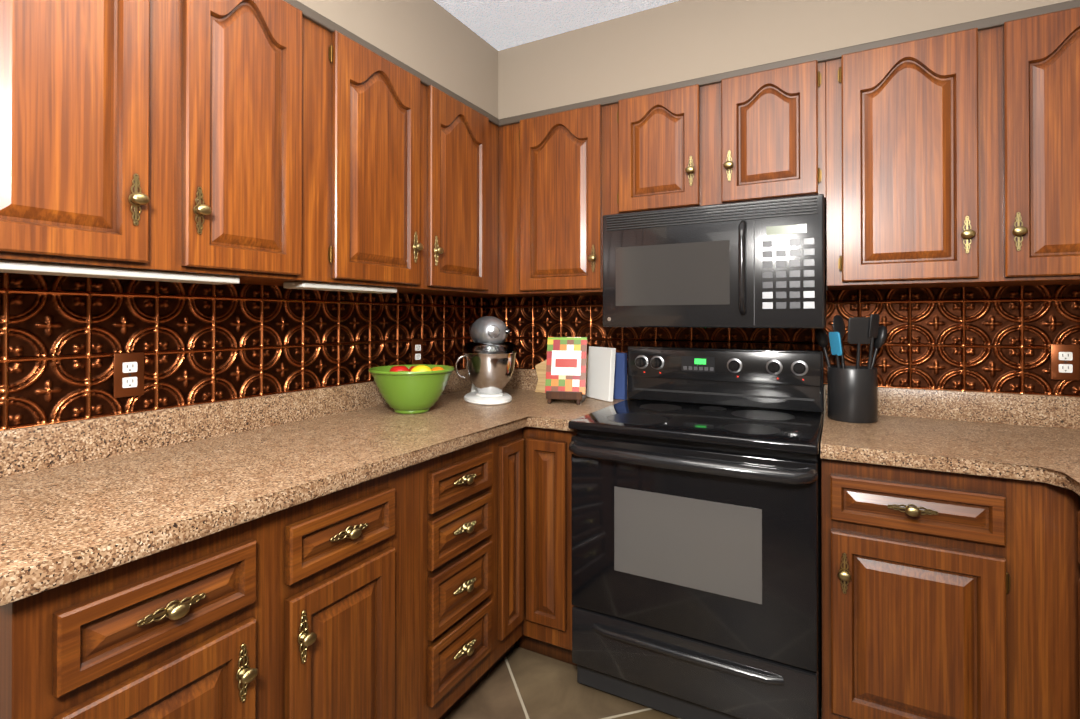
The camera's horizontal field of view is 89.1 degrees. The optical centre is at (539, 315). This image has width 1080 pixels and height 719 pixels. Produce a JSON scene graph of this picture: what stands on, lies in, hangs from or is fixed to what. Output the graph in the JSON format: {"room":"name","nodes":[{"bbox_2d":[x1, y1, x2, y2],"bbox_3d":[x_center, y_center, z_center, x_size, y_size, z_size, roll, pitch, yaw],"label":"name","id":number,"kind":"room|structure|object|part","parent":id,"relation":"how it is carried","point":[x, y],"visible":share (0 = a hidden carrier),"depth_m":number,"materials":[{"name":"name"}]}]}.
{"room":"kitchen","nodes":[
{"label":"kitchen","id":0,"kind":"room"},
{"bbox_2d":[297,0,497,117],"bbox_3d":[-0.822,-1.027,1.599,0.300,0.324,2.100,0,0,29],"label":"soffit","id":1,"kind":"structure","parent":0,"point":[433,40],"depth_m":2.03,"materials":[{"name":"beige paint"}]},
{"bbox_2d":[434,0,678,50],"bbox_3d":[-0.202,-1.222,0.180,2.950,0.050,4.800,0,0,29],"label":"ceiling","id":2,"kind":"structure","parent":0,"point":[498,25],"depth_m":2.16,"materials":[{"name":"white paint"}]},
{"bbox_2d":[444,646,821,718],"bbox_3d":[-0.202,1.288,0.165,2.950,0.050,4.800,0,0,29],"label":"floor","id":3,"kind":"structure","parent":0,"point":[516,682],"depth_m":1.83,"materials":[{"name":"tile"}]},
{"bbox_2d":[0,508,287,718],"bbox_3d":[-0.907,0.831,1.086,0.627,0.872,0.395,0,0,29],"label":"base cabinet","id":4,"kind":"object","parent":3,"relation":"on","point":[198,628],"depth_m":0.93,"materials":[{"name":"brown wood"}]},
{"bbox_3d":[-0.639,0.502,0.945,0.020,0.121,0.313,0,0,29],"label":"drawer","id":5,"kind":"part","parent":4,"relation":"part of","materials":[{"name":"brown wood"}]},
{"bbox_3d":[-0.639,0.846,0.943,0.020,0.502,0.313,0,0,29],"label":"door","id":6,"kind":"part","parent":4,"relation":"part of","materials":[{"name":"brown wood"}]},
{"bbox_3d":[-0.618,0.502,0.934,0.027,0.028,0.111,0,0,29],"label":"handle","id":7,"kind":"part","parent":4,"relation":"part of","materials":[{"name":"gold metal"}]},
{"bbox_3d":[-0.557,0.683,1.044,0.027,0.111,0.035,0,0,29],"label":"handle","id":8,"kind":"part","parent":4,"relation":"part of","materials":[{"name":"gold metal"}]},
{"bbox_2d":[0,368,628,605],"bbox_3d":[-0.433,0.327,1.744,0.830,0.141,2.052,0,0,29],"label":"countertop","id":9,"kind":"structure","parent":4,"relation":"on","point":[82,498],"depth_m":1.30,"materials":[{"name":"stone"}]},
{"bbox_2d":[368,364,454,413],"bbox_3d":[-0.480,0.270,2.060,0.316,0.175,0.316,0,0,29],"label":"mixing bowl","id":10,"kind":"object","parent":9,"relation":"on","point":[412,389],"visible":1,"depth_m":1.97,"materials":[{"name":"green ceramic"}]},
{"bbox_2d":[455,316,517,404],"bbox_3d":[-0.234,0.179,2.334,0.264,0.361,0.344,0,0,-13],"label":"stand mixer","id":11,"kind":"object","parent":9,"relation":"on","point":[489,365],"visible":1,"depth_m":2.21,"materials":[{"name":"silver metal"}]},
{"bbox_2d":[455,351,516,396],"bbox_3d":[-0.208,0.241,2.284,0.224,0.181,0.224,0,0,29],"label":"bowl","id":12,"kind":"object","parent":11,"relation":"on","point":[489,372],"depth_m":2.21,"materials":[{"name":"silver metal"}]},
{"bbox_2d":[535,337,626,404],"bbox_3d":[0.117,0.227,2.395,0.478,0.274,0.349,0,0,29],"label":"cookbook stand","id":13,"kind":"object","parent":9,"relation":"on","point":[569,368],"visible":0.94,"depth_m":2.31,"materials":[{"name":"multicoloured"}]},
{"bbox_2d":[586,346,615,401],"bbox_3d":[0.263,0.247,2.374,0.024,0.225,0.170,5,-3,-29],"label":"book","id":14,"kind":"object","parent":13,"relation":"on","point":[601,360],"depth_m":2.35,"materials":[{"name":"white paper"}]},
{"bbox_2d":[613,353,626,399],"bbox_3d":[0.324,0.260,2.390,0.110,0.200,0.028,0,0,34],"label":"book","id":15,"kind":"object","parent":13,"relation":"on","point":[620,377],"depth_m":2.36,"materials":[{"name":"blue paper"}]},
{"bbox_2d":[284,462,423,718],"bbox_3d":[-0.711,0.833,1.443,0.627,0.872,0.420,0,0,29],"label":"base cabinet","id":16,"kind":"object","parent":3,"relation":"on","point":[356,552],"depth_m":1.31,"materials":[{"name":"brown wood"}]},
{"bbox_3d":[-0.492,0.684,1.162,0.027,0.111,0.035,0,0,29],"label":"handle","id":17,"kind":"part","parent":16,"relation":"part of","materials":[{"name":"gold metal"}]},
{"bbox_3d":[-0.454,0.848,1.282,0.020,0.502,0.309,0,0,29],"label":"door","id":18,"kind":"part","parent":16,"relation":"part of","materials":[{"name":"brown wood"}]},
{"bbox_3d":[-0.454,0.504,1.284,0.020,0.121,0.309,0,0,29],"label":"drawer","id":19,"kind":"part","parent":16,"relation":"part of","materials":[{"name":"brown wood"}]},
{"bbox_3d":[-0.433,0.504,1.272,0.027,0.028,0.111,0,0,29],"label":"handle","id":20,"kind":"part","parent":16,"relation":"part of","materials":[{"name":"gold metal"}]},
{"bbox_2d":[424,434,503,718],"bbox_3d":[-0.514,0.835,1.805,0.627,0.872,0.405,0,0,29],"label":"base cabinet","id":21,"kind":"object","parent":3,"relation":"on","point":[438,587],"depth_m":1.67,"materials":[{"name":"brown wood"}]},
{"bbox_3d":[-0.238,1.019,1.676,0.020,0.166,0.300,0,0,29],"label":"drawer","id":22,"kind":"part","parent":21,"relation":"part of","materials":[{"name":"brown wood"}]},
{"bbox_3d":[-0.238,0.828,1.677,0.020,0.176,0.300,0,0,29],"label":"drawer","id":23,"kind":"part","parent":21,"relation":"part of","materials":[{"name":"brown wood"}]},
{"bbox_3d":[-0.238,0.650,1.678,0.020,0.140,0.300,0,0,29],"label":"drawer","id":24,"kind":"part","parent":21,"relation":"part of","materials":[{"name":"brown wood"}]},
{"bbox_3d":[-0.238,0.503,1.679,0.020,0.114,0.300,0,0,29],"label":"drawer","id":25,"kind":"part","parent":21,"relation":"part of","materials":[{"name":"brown wood"}]},
{"bbox_3d":[-0.217,1.014,1.665,0.027,0.028,0.111,0,0,29],"label":"handle","id":26,"kind":"part","parent":21,"relation":"part of","materials":[{"name":"gold metal"}]},
{"bbox_3d":[-0.217,0.824,1.666,0.027,0.028,0.111,0,0,29],"label":"handle","id":27,"kind":"part","parent":21,"relation":"part of","materials":[{"name":"gold metal"}]},
{"bbox_3d":[-0.217,0.645,1.667,0.027,0.028,0.111,0,0,29],"label":"handle","id":28,"kind":"part","parent":21,"relation":"part of","materials":[{"name":"gold metal"}]},
{"bbox_3d":[-0.217,0.499,1.668,0.027,0.028,0.111,0,0,29],"label":"handle","id":29,"kind":"part","parent":21,"relation":"part of","materials":[{"name":"gold metal"}]},
{"bbox_2d":[504,427,527,656],"bbox_3d":[-0.374,0.836,2.061,0.627,0.872,0.178,0,0,29],"label":"base cabinet","id":30,"kind":"object","parent":3,"relation":"on","point":[516,441],"depth_m":1.96,"materials":[{"name":"brown wood"}]},
{"bbox_3d":[-0.100,0.774,1.929,0.020,0.658,0.146,0,0,29],"label":"door","id":31,"kind":"part","parent":30,"relation":"part of","materials":[{"name":"brown wood"}]},
{"bbox_2d":[528,427,576,665],"bbox_3d":[0.175,0.837,2.222,0.222,0.872,0.627,0,0,29],"label":"base cabinet","id":32,"kind":"object","parent":3,"relation":"on","point":[550,605],"depth_m":1.95,"materials":[{"name":"brown wood"}]},
{"bbox_3d":[0.021,0.774,1.960,0.158,0.658,0.020,0,0,29],"label":"door","id":33,"kind":"part","parent":32,"relation":"part of","materials":[{"name":"brown wood"}]},
{"bbox_2d":[568,346,823,718],"bbox_3d":[0.569,0.700,1.923,0.747,1.146,0.721,0,0,29],"label":"range","id":34,"kind":"object","parent":3,"relation":"on","point":[696,561],"visible":0.98,"depth_m":1.69,"materials":[{"name":"black metal"}]},
{"bbox_3d":[0.426,1.021,1.660,0.573,0.025,0.036,0,0,29],"label":"drawer pull","id":35,"kind":"part","parent":34,"relation":"part of","materials":[{"name":"black metal"}]},
{"bbox_3d":[0.413,0.435,1.641,0.746,0.041,0.074,0,0,29],"label":"door handle","id":36,"kind":"part","parent":34,"relation":"part of","materials":[{"name":"black metal"}]},
{"bbox_3d":[0.439,0.688,1.687,0.741,0.568,0.044,0,0,29],"label":"door","id":37,"kind":"part","parent":34,"relation":"part of","materials":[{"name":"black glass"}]},
{"bbox_3d":[0.440,1.074,1.686,0.741,0.188,0.040,0,0,29],"label":"drawer","id":38,"kind":"part","parent":34,"relation":"part of","materials":[{"name":"black metal"}]},
{"bbox_2d":[568,399,823,454],"bbox_3d":[0.561,0.365,1.911,0.747,0.027,0.588,0,0,29],"label":"cooktop","id":39,"kind":"object","parent":34,"relation":"in","point":[781,430],"depth_m":1.80,"materials":[{"name":"black glass"}]},
{"bbox_2d":[821,459,1015,718],"bbox_3d":[1.113,0.834,1.710,0.403,0.872,0.627,0,0,29],"label":"base cabinet","id":40,"kind":"object","parent":3,"relation":"on","point":[918,566],"depth_m":1.43,"materials":[{"name":"brown wood"}]},
{"bbox_3d":[0.829,0.706,1.492,0.035,0.111,0.027,0,0,29],"label":"handle","id":41,"kind":"part","parent":40,"relation":"part of","materials":[{"name":"gold metal"}]},
{"bbox_3d":[0.965,0.505,1.419,0.111,0.028,0.027,0,0,29],"label":"handle","id":42,"kind":"part","parent":40,"relation":"part of","materials":[{"name":"gold metal"}]},
{"bbox_3d":[0.978,0.505,1.439,0.379,0.121,0.020,0,0,29],"label":"drawer","id":43,"kind":"part","parent":40,"relation":"part of","materials":[{"name":"brown wood"}]},
{"bbox_3d":[0.978,0.849,1.437,0.379,0.502,0.020,0,0,29],"label":"door","id":44,"kind":"part","parent":40,"relation":"part of","materials":[{"name":"brown wood"}]},
{"bbox_2d":[820,384,1067,484],"bbox_3d":[1.132,0.326,1.663,0.485,0.141,0.694,0,0,29],"label":"countertop","id":45,"kind":"structure","parent":40,"relation":"on","point":[989,434],"depth_m":1.64,"materials":[{"name":"stone"}]},
{"bbox_2d":[815,314,886,422],"bbox_3d":[1.074,0.175,1.897,0.219,0.363,0.156,0,0,29],"label":"utensil crock","id":46,"kind":"object","parent":45,"relation":"on","point":[852,394],"visible":0.98,"depth_m":1.84,"materials":[{"name":"black ceramic"}]},
{"bbox_3d":[1.029,0.228,1.925,0.066,0.238,0.021,0,0,29],"label":"ladle handle","id":47,"kind":"part","parent":46,"relation":"part of","materials":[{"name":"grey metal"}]},
{"bbox_3d":[1.030,0.237,1.874,0.036,0.217,0.031,0,0,29],"label":"spatula handle","id":48,"kind":"part","parent":46,"relation":"part of","materials":[{"name":"black plastic"}]},
{"bbox_3d":[1.078,0.213,1.941,0.036,0.266,0.036,0,0,29],"label":"spoon handle","id":49,"kind":"part","parent":46,"relation":"part of","materials":[{"name":"black plastic"}]},
{"bbox_3d":[1.075,0.217,1.858,0.021,0.256,0.036,0,0,29],"label":"turner handle","id":50,"kind":"part","parent":46,"relation":"part of","materials":[{"name":"black plastic"}]},
{"bbox_3d":[1.109,0.207,1.854,0.036,0.276,0.031,0,0,29],"label":"fork handle","id":51,"kind":"part","parent":46,"relation":"part of","materials":[{"name":"black plastic"}]},
{"bbox_3d":[1.128,0.228,1.888,0.066,0.238,0.031,0,0,29],"label":"spoon handle","id":52,"kind":"part","parent":46,"relation":"part of","materials":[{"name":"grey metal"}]},
{"bbox_2d":[1064,488,1079,718],"bbox_3d":[1.406,0.830,0.913,0.637,0.872,0.530,0,0,29],"label":"base cabinet","id":53,"kind":"object","parent":3,"relation":"on","point":[1071,499],"depth_m":1.30,"materials":[{"name":"brown wood"}]},
{"bbox_2d":[1012,393,1079,495],"bbox_3d":[1.216,0.320,0.607,0.674,0.141,2.467,0,0,29],"label":"countertop","id":54,"kind":"structure","parent":53,"relation":"on","point":[1065,433],"depth_m":1.59,"materials":[{"name":"stone"}]},
{"bbox_3d":[1.131,0.502,1.056,0.020,0.121,0.435,0,0,29],"label":"drawer","id":55,"kind":"part","parent":53,"relation":"part of","materials":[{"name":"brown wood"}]},
{"bbox_3d":[1.131,0.847,1.054,0.020,0.502,0.435,0,0,29],"label":"door","id":56,"kind":"part","parent":53,"relation":"part of","materials":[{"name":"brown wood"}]},
{"bbox_2d":[503,285,1039,423],"bbox_3d":[0.925,0.045,2.234,2.750,2.460,0.100,0,0,29],"label":"wall","id":57,"kind":"structure","parent":0,"point":[777,409],"depth_m":2.12,"materials":[{"name":"beige"}]},
{"bbox_2d":[0,0,179,271],"bbox_3d":[-1.063,-0.485,1.125,0.322,0.762,0.400,0,0,29],"label":"upper cabinet","id":58,"kind":"object","parent":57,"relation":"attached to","point":[90,89],"depth_m":1.10,"materials":[{"name":"brown wood"}]},
{"bbox_3d":[-0.928,-0.485,1.057,0.020,0.738,0.312,0,0,29],"label":"door","id":59,"kind":"part","parent":58,"relation":"part of","materials":[{"name":"brown wood"}]},
{"bbox_2d":[0,260,239,284],"bbox_3d":[-0.837,-0.094,1.146,0.305,0.018,0.516,0,0,29],"label":"under-cabinet fixture","id":60,"kind":"object","parent":58,"relation":"attached to","point":[20,267],"depth_m":1.17,"materials":[{"name":"grey plastic"}]},
{"bbox_3d":[-0.846,-0.246,1.157,0.027,0.111,0.035,0,0,29],"label":"handle","id":61,"kind":"part","parent":58,"relation":"part of","materials":[{"name":"gold metal"}]},
{"bbox_2d":[284,0,499,126],"bbox_3d":[-0.615,-0.862,1.646,0.016,0.030,1.740,0,0,29],"label":"crown molding","id":62,"kind":"structure","parent":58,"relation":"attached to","point":[317,18],"depth_m":1.78,"materials":[{"name":"brown wood"}]},
{"bbox_2d":[180,0,327,285],"bbox_3d":[-0.871,-0.483,1.478,0.322,0.762,0.404,0,0,29],"label":"upper cabinet","id":63,"kind":"object","parent":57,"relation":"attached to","point":[266,142],"depth_m":1.40,"materials":[{"name":"brown wood"}]},
{"bbox_3d":[-0.783,-0.246,1.273,0.027,0.111,0.035,0,0,29],"label":"handle","id":64,"kind":"part","parent":63,"relation":"part of","materials":[{"name":"gold metal"}]},
{"bbox_3d":[-0.743,-0.483,1.397,0.020,0.738,0.309,0,0,29],"label":"door","id":65,"kind":"part","parent":63,"relation":"part of","materials":[{"name":"brown wood"}]},
{"bbox_2d":[328,30,499,297],"bbox_3d":[-0.541,-0.479,2.081,0.322,0.762,0.970,0,0,29],"label":"upper cabinet","id":66,"kind":"object","parent":57,"relation":"attached to","point":[414,169],"depth_m":1.90,"materials":[{"name":"brown wood"}]},
{"bbox_2d":[283,281,396,293],"label":"under-cabinet fixture","id":67,"kind":"object","parent":66,"relation":"attached to","point":[306,285],"depth_m":1.69,"materials":[{"name":"grey plastic"}]},
{"bbox_3d":[-0.524,-0.481,1.797,0.020,0.738,0.376,0,0,29],"label":"door","id":68,"kind":"part","parent":66,"relation":"part of","materials":[{"name":"brown wood"}]},
{"bbox_3d":[-0.426,-0.242,1.925,0.027,0.111,0.035,0,0,29],"label":"handle","id":69,"kind":"part","parent":66,"relation":"part of","materials":[{"name":"gold metal"}]},
{"bbox_3d":[-0.372,-0.241,2.024,0.027,0.111,0.035,0,0,29],"label":"handle","id":70,"kind":"part","parent":66,"relation":"part of","materials":[{"name":"gold metal"}]},
{"bbox_3d":[-0.316,-0.478,2.178,0.020,0.738,0.377,0,0,29],"label":"door","id":71,"kind":"part","parent":66,"relation":"part of","materials":[{"name":"brown wood"}]},
{"bbox_2d":[500,0,1079,126],"bbox_3d":[0.882,-0.860,1.851,2.446,0.030,0.020,0,0,29],"label":"crown molding","id":72,"kind":"structure","parent":66,"relation":"attached to","point":[996,21],"depth_m":1.82,"materials":[{"name":"brown wood"}]},
{"bbox_2d":[0,272,1079,430],"bbox_3d":[0.328,0.075,1.268,2.618,0.355,2.156,0,0,29],"label":"backsplash","id":73,"kind":"structure","parent":57,"relation":"attached to","point":[63,339],"depth_m":1.81,"materials":[{"name":"orange metal"}]},
{"bbox_2d":[113,352,143,397],"bbox_3d":[-1.064,0.152,1.420,0.008,0.114,0.070,0,0,29],"label":"electrical outlet","id":74,"kind":"object","parent":73,"relation":"attached to","point":[128,374],"visible":1,"depth_m":1.42,"materials":[{"name":"brown"}]},
{"bbox_2d":[122,362,136,387],"bbox_3d":[-1.062,0.152,1.420,0.004,0.066,0.033,0,0,29],"label":"socket","id":75,"kind":"object","parent":74,"relation":"attached to","point":[129,369],"depth_m":1.42,"materials":[{"name":"white plastic"}]},
{"bbox_2d":[412,339,422,364],"bbox_3d":[-0.534,0.158,2.390,0.008,0.114,0.070,0,0,29],"label":"electrical outlet","id":76,"kind":"object","parent":73,"relation":"attached to","point":[417,351],"visible":0.85,"depth_m":2.39,"materials":[{"name":"brown"}]},
{"bbox_2d":[415,345,420,359],"bbox_3d":[-0.532,0.158,2.389,0.004,0.066,0.033,0,0,29],"label":"socket","id":77,"kind":"object","parent":76,"relation":"attached to","point":[417,347],"depth_m":2.39,"materials":[{"name":"white plastic"}]},
{"bbox_2d":[1050,344,1079,380],"bbox_3d":[1.672,0.147,1.745,0.070,0.114,0.008,0,0,29],"label":"electrical outlet","id":78,"kind":"object","parent":73,"relation":"attached to","point":[1064,361],"visible":1,"depth_m":1.74,"materials":[{"name":"brown metal"}]},
{"bbox_2d":[1058,352,1072,372],"bbox_3d":[1.671,0.147,1.744,0.033,0.066,0.004,0,0,29],"label":"socket","id":79,"kind":"object","parent":78,"relation":"attached to","point":[1065,359],"depth_m":1.74,"materials":[{"name":"white plastic"}]},
{"bbox_2d":[520,104,611,296],"bbox_3d":[0.168,-0.477,2.408,0.411,0.762,0.322,0,0,29],"label":"upper cabinet","id":80,"kind":"object","parent":57,"relation":"attached to","point":[566,156],"depth_m":2.26,"materials":[{"name":"brown wood"}]},
{"bbox_3d":[0.079,-0.478,2.283,0.374,0.738,0.020,0,0,29],"label":"door","id":81,"kind":"part","parent":80,"relation":"part of","materials":[{"name":"brown wood"}]},
{"bbox_3d":[0.207,-0.230,2.185,0.035,0.111,0.027,0,0,29],"label":"handle","id":82,"kind":"part","parent":80,"relation":"part of","materials":[{"name":"gold metal"}]},
{"bbox_2d":[612,84,711,213],"bbox_3d":[0.519,-0.625,2.216,0.390,0.469,0.322,0,0,29],"label":"upper cabinet","id":83,"kind":"object","parent":57,"relation":"attached to","point":[662,141],"depth_m":2.07,"materials":[{"name":"brown wood"}]},
{"bbox_3d":[0.447,-0.627,2.083,0.311,0.442,0.020,0,0,29],"label":"door","id":84,"kind":"part","parent":83,"relation":"part of","materials":[{"name":"brown wood"}]},
{"bbox_3d":[0.548,-0.532,2.001,0.035,0.111,0.027,0,0,29],"label":"handle","id":85,"kind":"part","parent":83,"relation":"part of","materials":[{"name":"gold metal"}]},
{"bbox_2d":[712,60,831,204],"bbox_3d":[0.854,-0.626,2.034,0.372,0.469,0.322,0,0,29],"label":"upper cabinet","id":86,"kind":"object","parent":57,"relation":"attached to","point":[772,128],"depth_m":1.88,"materials":[{"name":"brown wood"}]},
{"bbox_2d":[603,194,825,328],"bbox_3d":[0.649,-0.173,2.063,0.755,0.430,0.431,0,0,29],"label":"microwave","id":87,"kind":"object","parent":86,"relation":"attached to","point":[755,264],"visible":1,"depth_m":1.89,"materials":[{"name":"black metal"}]},
{"bbox_3d":[0.676,-0.163,1.831,0.022,0.319,0.050,0,0,29],"label":"handle","id":88,"kind":"part","parent":87,"relation":"part of","materials":[{"name":"black plastic"}]},
{"bbox_3d":[0.666,-0.533,1.936,0.035,0.111,0.027,0,0,29],"label":"handle","id":89,"kind":"part","parent":86,"relation":"part of","materials":[{"name":"gold metal"}]},
{"bbox_3d":[0.788,-0.628,1.897,0.308,0.442,0.020,0,0,29],"label":"door","id":90,"kind":"part","parent":86,"relation":"part of","materials":[{"name":"brown wood"}]},
{"bbox_2d":[824,27,999,289],"bbox_3d":[1.205,-0.480,1.841,0.429,0.762,0.322,0,0,29],"label":"upper cabinet","id":91,"kind":"object","parent":57,"relation":"attached to","point":[915,202],"depth_m":1.69,"materials":[{"name":"brown wood"}]},
{"bbox_3d":[1.139,-0.481,1.704,0.352,0.738,0.020,0,0,29],"label":"door","id":92,"kind":"part","parent":91,"relation":"part of","materials":[{"name":"brown wood"}]},
{"bbox_3d":[1.258,-0.241,1.611,0.035,0.111,0.027,0,0,29],"label":"handle","id":93,"kind":"part","parent":91,"relation":"part of","materials":[{"name":"gold metal"}]},
{"bbox_2d":[1000,7,1079,285],"bbox_3d":[1.562,-0.482,1.646,0.384,0.762,0.322,0,0,29],"label":"upper cabinet","id":94,"kind":"object","parent":57,"relation":"attached to","point":[1040,54],"depth_m":1.55,"materials":[{"name":"brown wood"}]},
{"bbox_3d":[1.360,-0.241,1.555,0.035,0.111,0.027,0,0,29],"label":"handle","id":95,"kind":"part","parent":94,"relation":"part of","materials":[{"name":"gold metal"}]},
{"bbox_3d":[1.502,-0.482,1.506,0.354,0.738,0.020,0,0,29],"label":"door","id":96,"kind":"part","parent":94,"relation":"part of","materials":[{"name":"brown wood"}]},
{"bbox_2d":[498,0,1070,118],"bbox_3d":[0.829,-1.024,2.065,2.750,0.324,0.300,0,0,29],"label":"soffit","id":97,"kind":"structure","parent":0,"point":[677,41],"depth_m":2.03,"materials":[{"name":"beige paint"}]}
]}

